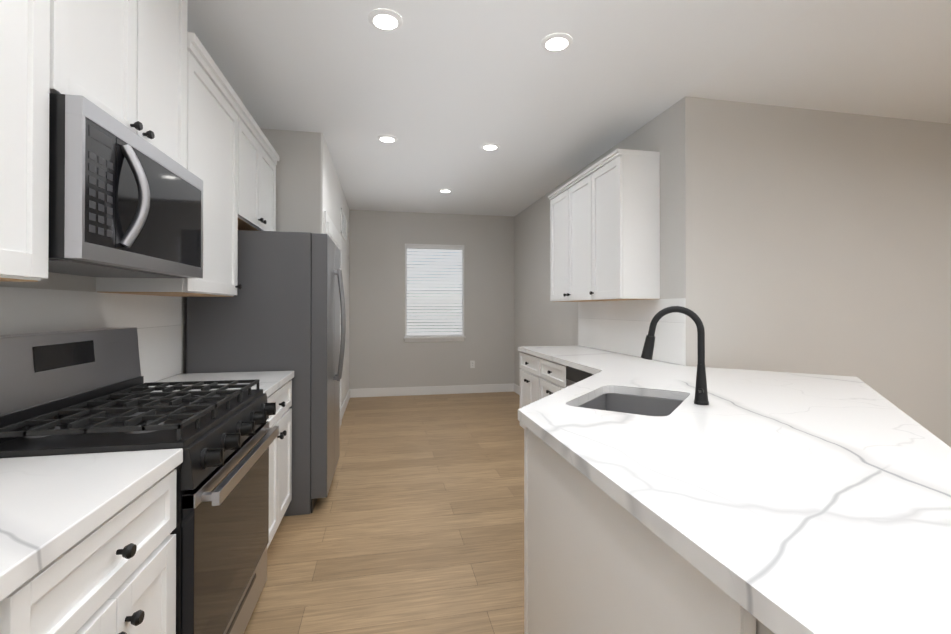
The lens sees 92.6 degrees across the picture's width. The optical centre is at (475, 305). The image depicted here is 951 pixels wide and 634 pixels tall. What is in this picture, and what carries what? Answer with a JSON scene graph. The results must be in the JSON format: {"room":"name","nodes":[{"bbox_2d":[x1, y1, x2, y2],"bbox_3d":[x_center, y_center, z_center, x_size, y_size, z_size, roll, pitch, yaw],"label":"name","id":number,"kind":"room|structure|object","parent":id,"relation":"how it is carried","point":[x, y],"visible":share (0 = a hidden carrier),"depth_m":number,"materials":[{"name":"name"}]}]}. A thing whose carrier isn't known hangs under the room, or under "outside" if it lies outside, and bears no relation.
{"room":"kitchen","nodes":[
{"label":"kitchen","id":0,"kind":"room"},
{"bbox_2d":[0,272,186,381],"bbox_3d":[-1.298,-0.070,0.095,0.120,2.740,7.090,0,0,-11],"label":"wall","id":1,"kind":"structure","parent":0,"point":[56,281],"depth_m":1.79,"materials":[{"name":"paint"}]},
{"bbox_2d":[0,0,79,281],"bbox_3d":[-1.223,-0.725,0.926,0.350,1.320,0.567,0,0,-11],"label":"upper cabinet","id":2,"kind":"object","parent":1,"relation":"attached to","point":[40,39],"depth_m":1.11,"materials":[{"name":"white wood"}]},
{"bbox_2d":[0,287,181,382],"bbox_3d":[-1.366,0.164,0.761,0.012,0.456,3.985,0,0,-11],"label":"backsplash","id":3,"kind":"structure","parent":1,"relation":"attached to","point":[155,320],"depth_m":2.00,"materials":[{"name":"tile"}]},
{"bbox_2d":[80,0,191,172],"bbox_3d":[-1.348,-0.968,1.548,0.350,0.825,0.824,0,0,-11],"label":"upper cabinet","id":4,"kind":"object","parent":1,"relation":"attached to","point":[149,71],"depth_m":1.62,"materials":[{"name":"white wood"}]},
{"bbox_2d":[48,93,202,277],"bbox_3d":[-1.286,-0.333,1.555,0.472,0.432,0.812,0,0,-11],"label":"microwave","id":5,"kind":"object","parent":4,"relation":"attached to","point":[125,201],"visible":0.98,"depth_m":1.36,"materials":[{"name":"silver metal"}]},
{"bbox_2d":[96,40,243,296],"bbox_3d":[-1.506,-0.607,2.330,0.350,1.102,0.768,0,0,-11],"label":"upper cabinet","id":6,"kind":"object","parent":1,"relation":"attached to","point":[217,120],"depth_m":2.32,"materials":[{"name":"white wood"}]},
{"bbox_2d":[244,112,278,230],"bbox_3d":[-1.664,-0.842,3.112,0.350,0.622,0.949,0,0,-11],"label":"upper cabinet","id":7,"kind":"object","parent":1,"relation":"attached to","point":[260,163],"depth_m":3.11,"materials":[{"name":"white wood"}]},
{"bbox_2d":[260,128,348,404],"bbox_3d":[-1.961,-0.038,5.149,0.820,2.740,3.080,0,0,-11],"label":"wall","id":8,"kind":"structure","parent":0,"point":[309,191],"depth_m":3.71,"materials":[{"name":"paint"}]},
{"bbox_2d":[324,211,341,425],"bbox_3d":[-1.388,0.273,4.466,0.030,2.110,1.400,0,0,-11],"label":"louvered closet door","id":9,"kind":"structure","parent":8,"relation":"in","point":[331,230],"depth_m":4.53,"materials":[{"name":"white wood"}]},
{"bbox_2d":[341,208,346,241],"bbox_3d":[-1.628,-0.985,5.620,0.012,0.300,0.700,0,0,-11],"label":"air vent","id":10,"kind":"object","parent":8,"relation":"in","point":[343,226],"visible":0.98,"depth_m":5.57,"materials":[{"name":"white"}]},
{"bbox_2d":[342,389,350,416],"bbox_3d":[-1.682,1.274,5.865,0.014,0.125,1.470,0,0,-11],"label":"baseboard","id":11,"kind":"structure","parent":8,"relation":"attached to","point":[348,396],"depth_m":5.97,"materials":[{"name":"white wood"}]},
{"bbox_2d":[244,392,523,633],"bbox_3d":[1.999,1.364,2.322,7.470,0.100,10.170,0,0,-11],"label":"floor","id":12,"kind":"structure","parent":0,"point":[413,523],"depth_m":2.63,"materials":[{"name":"brown wood"}]},
{"bbox_2d":[0,560,55,633],"bbox_3d":[-0.961,0.866,0.331,0.633,0.870,0.727,0,0,-11],"label":"base cabinet","id":13,"kind":"object","parent":12,"relation":"on","point":[31,608],"depth_m":0.75,"materials":[{"name":"white wood"}]},
{"bbox_2d":[0,448,182,601],"bbox_3d":[-0.895,0.409,0.035,0.645,0.040,2.380,0,0,-11],"label":"countertop","id":14,"kind":"structure","parent":13,"relation":"on","point":[53,508],"depth_m":0.94,"materials":[{"name":"stone"}]},
{"bbox_2d":[56,469,175,633],"bbox_3d":[-1.071,0.870,0.875,0.633,0.870,0.658,0,0,-11],"label":"base cabinet","id":15,"kind":"object","parent":12,"relation":"on","point":[115,573],"depth_m":1.01,"materials":[{"name":"white wood"}]},
{"bbox_2d":[0,327,278,633],"bbox_3d":[-1.172,0.702,1.633,0.709,1.215,0.855,0,0,-11],"label":"gas range","id":16,"kind":"object","parent":12,"relation":"on","point":[82,391],"visible":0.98,"depth_m":1.48,"materials":[{"name":"black metal"}]},
{"bbox_2d":[186,230,317,515],"bbox_3d":[-1.468,0.430,3.210,0.722,1.780,0.830,0,0,-11],"label":"refrigerator","id":17,"kind":"object","parent":12,"relation":"on","point":[260,321],"visible":0.31,"depth_m":2.83,"materials":[{"name":"grey metal"}]},
{"bbox_2d":[311,233,345,498],"bbox_3d":[-1.037,0.385,3.297,0.172,1.681,0.824,0,0,-11],"label":"door","id":18,"kind":"structure","parent":17,"relation":"attached to","point":[327,303],"depth_m":2.89,"materials":[{"name":"silver metal"}]},
{"bbox_2d":[266,380,291,548],"bbox_3d":[-1.365,0.879,2.409,0.664,0.870,0.734,0,0,-11],"label":"base cabinet","id":19,"kind":"object","parent":12,"relation":"on","point":[280,472],"visible":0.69,"depth_m":2.51,"materials":[{"name":"white wood"}]},
{"bbox_2d":[148,371,293,396],"bbox_3d":[-1.375,0.424,2.413,0.645,0.040,0.739,0,0,-11],"label":"countertop","id":20,"kind":"structure","parent":19,"relation":"on","point":[271,382],"depth_m":2.52,"materials":[{"name":"stone"}]},
{"bbox_2d":[524,425,535,633],"bbox_3d":[0.562,0.879,2.257,0.827,0.868,0.827,0,0,-11],"label":"base cabinet","id":21,"kind":"object","parent":12,"relation":"on","point":[529,437],"depth_m":1.71,"materials":[{"name":"white wood"}]},
{"bbox_2d":[519,352,565,428],"bbox_3d":[0.869,0.890,4.089,0.684,0.870,1.215,0,0,-11],"label":"base cabinet","id":22,"kind":"object","parent":12,"relation":"on","point":[540,378],"visible":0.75,"depth_m":4.07,"materials":[{"name":"white wood"}]},
{"bbox_2d":[566,366,594,386],"bbox_3d":[1.036,0.885,3.192,0.655,0.868,0.600,0,0,-11],"label":"dishwasher","id":23,"kind":"object","parent":12,"relation":"on","point":[573,375],"visible":0.1,"depth_m":3.27,"materials":[{"name":"black metal"}]},
{"bbox_2d":[536,435,683,633],"bbox_3d":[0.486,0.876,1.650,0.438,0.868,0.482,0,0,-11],"label":"panel","id":24,"kind":"object","parent":12,"relation":"on","point":[597,560],"depth_m":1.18,"materials":[{"name":"white"}]},
{"bbox_2d":[684,559,755,633],"bbox_3d":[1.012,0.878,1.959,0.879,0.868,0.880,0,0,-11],"label":"base cabinet","id":25,"kind":"object","parent":12,"relation":"on","point":[708,609],"depth_m":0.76,"materials":[{"name":"white wood"}]},
{"bbox_2d":[518,346,950,633],"bbox_3d":[1.196,0.422,2.013,2.130,0.040,5.430,0,0,-11],"label":"countertop","id":26,"kind":"structure","parent":25,"relation":"on","point":[786,503],"depth_m":1.02,"materials":[{"name":"stone"}]},
{"bbox_2d":[578,393,683,415],"bbox_3d":[0.674,0.556,1.966,0.432,0.225,0.622,0,0,34],"label":"undermount sink","id":27,"kind":"object","parent":26,"relation":"in","point":[637,404],"depth_m":2.23,"materials":[{"name":"silver metal"}]},
{"bbox_2d":[641,306,708,404],"bbox_3d":[0.841,0.201,1.886,0.211,0.398,0.245,0,0,-11],"label":"gooseneck faucet","id":28,"kind":"object","parent":26,"relation":"on","point":[701,395],"visible":1,"depth_m":1.85,"materials":[{"name":"black metal"}]},
{"bbox_2d":[349,210,514,388],"bbox_3d":[-0.626,-0.026,6.928,2.500,2.740,0.120,0,0,-11],"label":"wall","id":29,"kind":"structure","parent":0,"point":[383,353],"depth_m":6.84,"materials":[{"name":"paint"}]},
{"bbox_2d":[351,383,513,397],"bbox_3d":[-0.613,1.281,6.852,2.500,0.125,0.017,0,0,-11],"label":"baseboard","id":30,"kind":"structure","parent":29,"relation":"attached to","point":[408,391],"depth_m":6.84,"materials":[{"name":"white wood"}]},
{"bbox_2d":[404,244,465,341],"bbox_3d":[-0.620,-0.189,6.894,0.930,1.470,0.140,0,0,-11],"label":"window unit","id":31,"kind":"structure","parent":29,"relation":"in","point":[431,338],"depth_m":6.88,"materials":[{"name":"white"}]},
{"bbox_2d":[407,245,461,336],"bbox_3d":[-0.617,-0.216,6.882,0.840,1.360,0.040,0,0,-11],"label":"window blind slats","id":32,"kind":"object","parent":31,"relation":"attached to","point":[429,264],"visible":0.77,"depth_m":6.88,"materials":[{"name":"white plastic"}]},
{"bbox_2d":[470,361,474,367],"bbox_3d":[-0.045,0.904,6.972,0.070,0.114,0.008,0,0,-11],"label":"electrical outlet","id":33,"kind":"object","parent":29,"relation":"attached to","point":[472,364],"visible":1,"depth_m":6.97,"materials":[{"name":"white plastic"}]},
{"bbox_2d":[514,383,519,394],"bbox_3d":[0.841,1.275,5.930,0.014,0.125,2.340,0,0,-11],"label":"baseboard","id":34,"kind":"structure","parent":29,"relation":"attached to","point":[516,388],"depth_m":6.93,"materials":[{"name":"white wood"}]},
{"bbox_2d":[187,0,950,215],"bbox_3d":[1.999,-1.476,2.340,7.470,0.100,10.170,0,0,-11],"label":"ceiling","id":35,"kind":"structure","parent":0,"point":[442,91],"depth_m":2.79,"materials":[{"name":"white paint"}]},
{"bbox_2d":[368,9,402,30],"bbox_3d":[-0.450,-1.420,2.269,0.170,0.011,0.170,0,0,-11],"label":"recessed light","id":36,"kind":"object","parent":35,"relation":"in","point":[383,19],"visible":0.96,"depth_m":2.26,"materials":[{"name":"white plastic"}]},
{"bbox_2d":[377,135,396,142],"bbox_3d":[-0.749,-1.410,3.851,0.170,0.011,0.170,0,0,-11],"label":"recessed light","id":37,"kind":"object","parent":35,"relation":"in","point":[387,138],"visible":1,"depth_m":3.82,"materials":[{"name":"white plastic"}]},
{"bbox_2d":[439,189,451,192],"bbox_3d":[-0.367,-1.399,5.550,0.170,0.011,0.170,0,0,-11],"label":"recessed light","id":38,"kind":"object","parent":35,"relation":"in","point":[445,190],"visible":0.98,"depth_m":5.51,"materials":[{"name":"white plastic"}]},
{"bbox_2d":[481,143,499,149],"bbox_3d":[0.132,-1.409,4.039,0.170,0.011,0.170,0,0,-11],"label":"recessed light","id":39,"kind":"object","parent":35,"relation":"in","point":[490,146],"visible":0.96,"depth_m":4.01,"materials":[{"name":"white plastic"}]},
{"bbox_2d":[541,33,572,51],"bbox_3d":[0.440,-1.419,2.459,0.170,0.011,0.170,0,0,-11],"label":"recessed light","id":40,"kind":"object","parent":35,"relation":"in","point":[556,41],"visible":0.94,"depth_m":2.44,"materials":[{"name":"white plastic"}]},
{"bbox_2d":[514,96,950,446],"bbox_3d":[3.040,-0.035,5.566,4.150,2.740,4.240,0,0,-11],"label":"wall block","id":41,"kind":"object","parent":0,"point":[801,240],"visible":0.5,"depth_m":3.32,"materials":[{"name":"paint"}]},
{"bbox_2d":[548,173,583,301],"bbox_3d":[1.029,-0.589,4.228,0.321,1.089,1.013,0,0,-11],"label":"upper cabinet","id":42,"kind":"object","parent":41,"relation":"attached to","point":[567,202],"depth_m":4.25,"materials":[{"name":"white wood"}]},
{"bbox_2d":[584,149,659,300],"bbox_3d":[1.157,-0.593,3.594,0.321,1.089,0.532,0,0,-11],"label":"upper cabinet","id":43,"kind":"object","parent":41,"relation":"attached to","point":[604,228],"depth_m":3.35,"materials":[{"name":"white wood"}]},
{"bbox_2d":[578,298,685,365],"bbox_3d":[1.251,0.184,3.919,0.008,0.456,1.717,0,0,-11],"label":"backsplash","id":44,"kind":"structure","parent":41,"relation":"attached to","point":[621,326],"depth_m":3.72,"materials":[{"name":"tile"}]},
{"bbox_2d":[756,619,773,633],"bbox_3d":[0.653,0.865,-0.048,0.128,0.868,1.610,0,0,-11],"label":"wall","id":45,"kind":"structure","parent":0,"point":[761,628],"depth_m":0.70,"materials":[{"name":"paint"}]}
]}

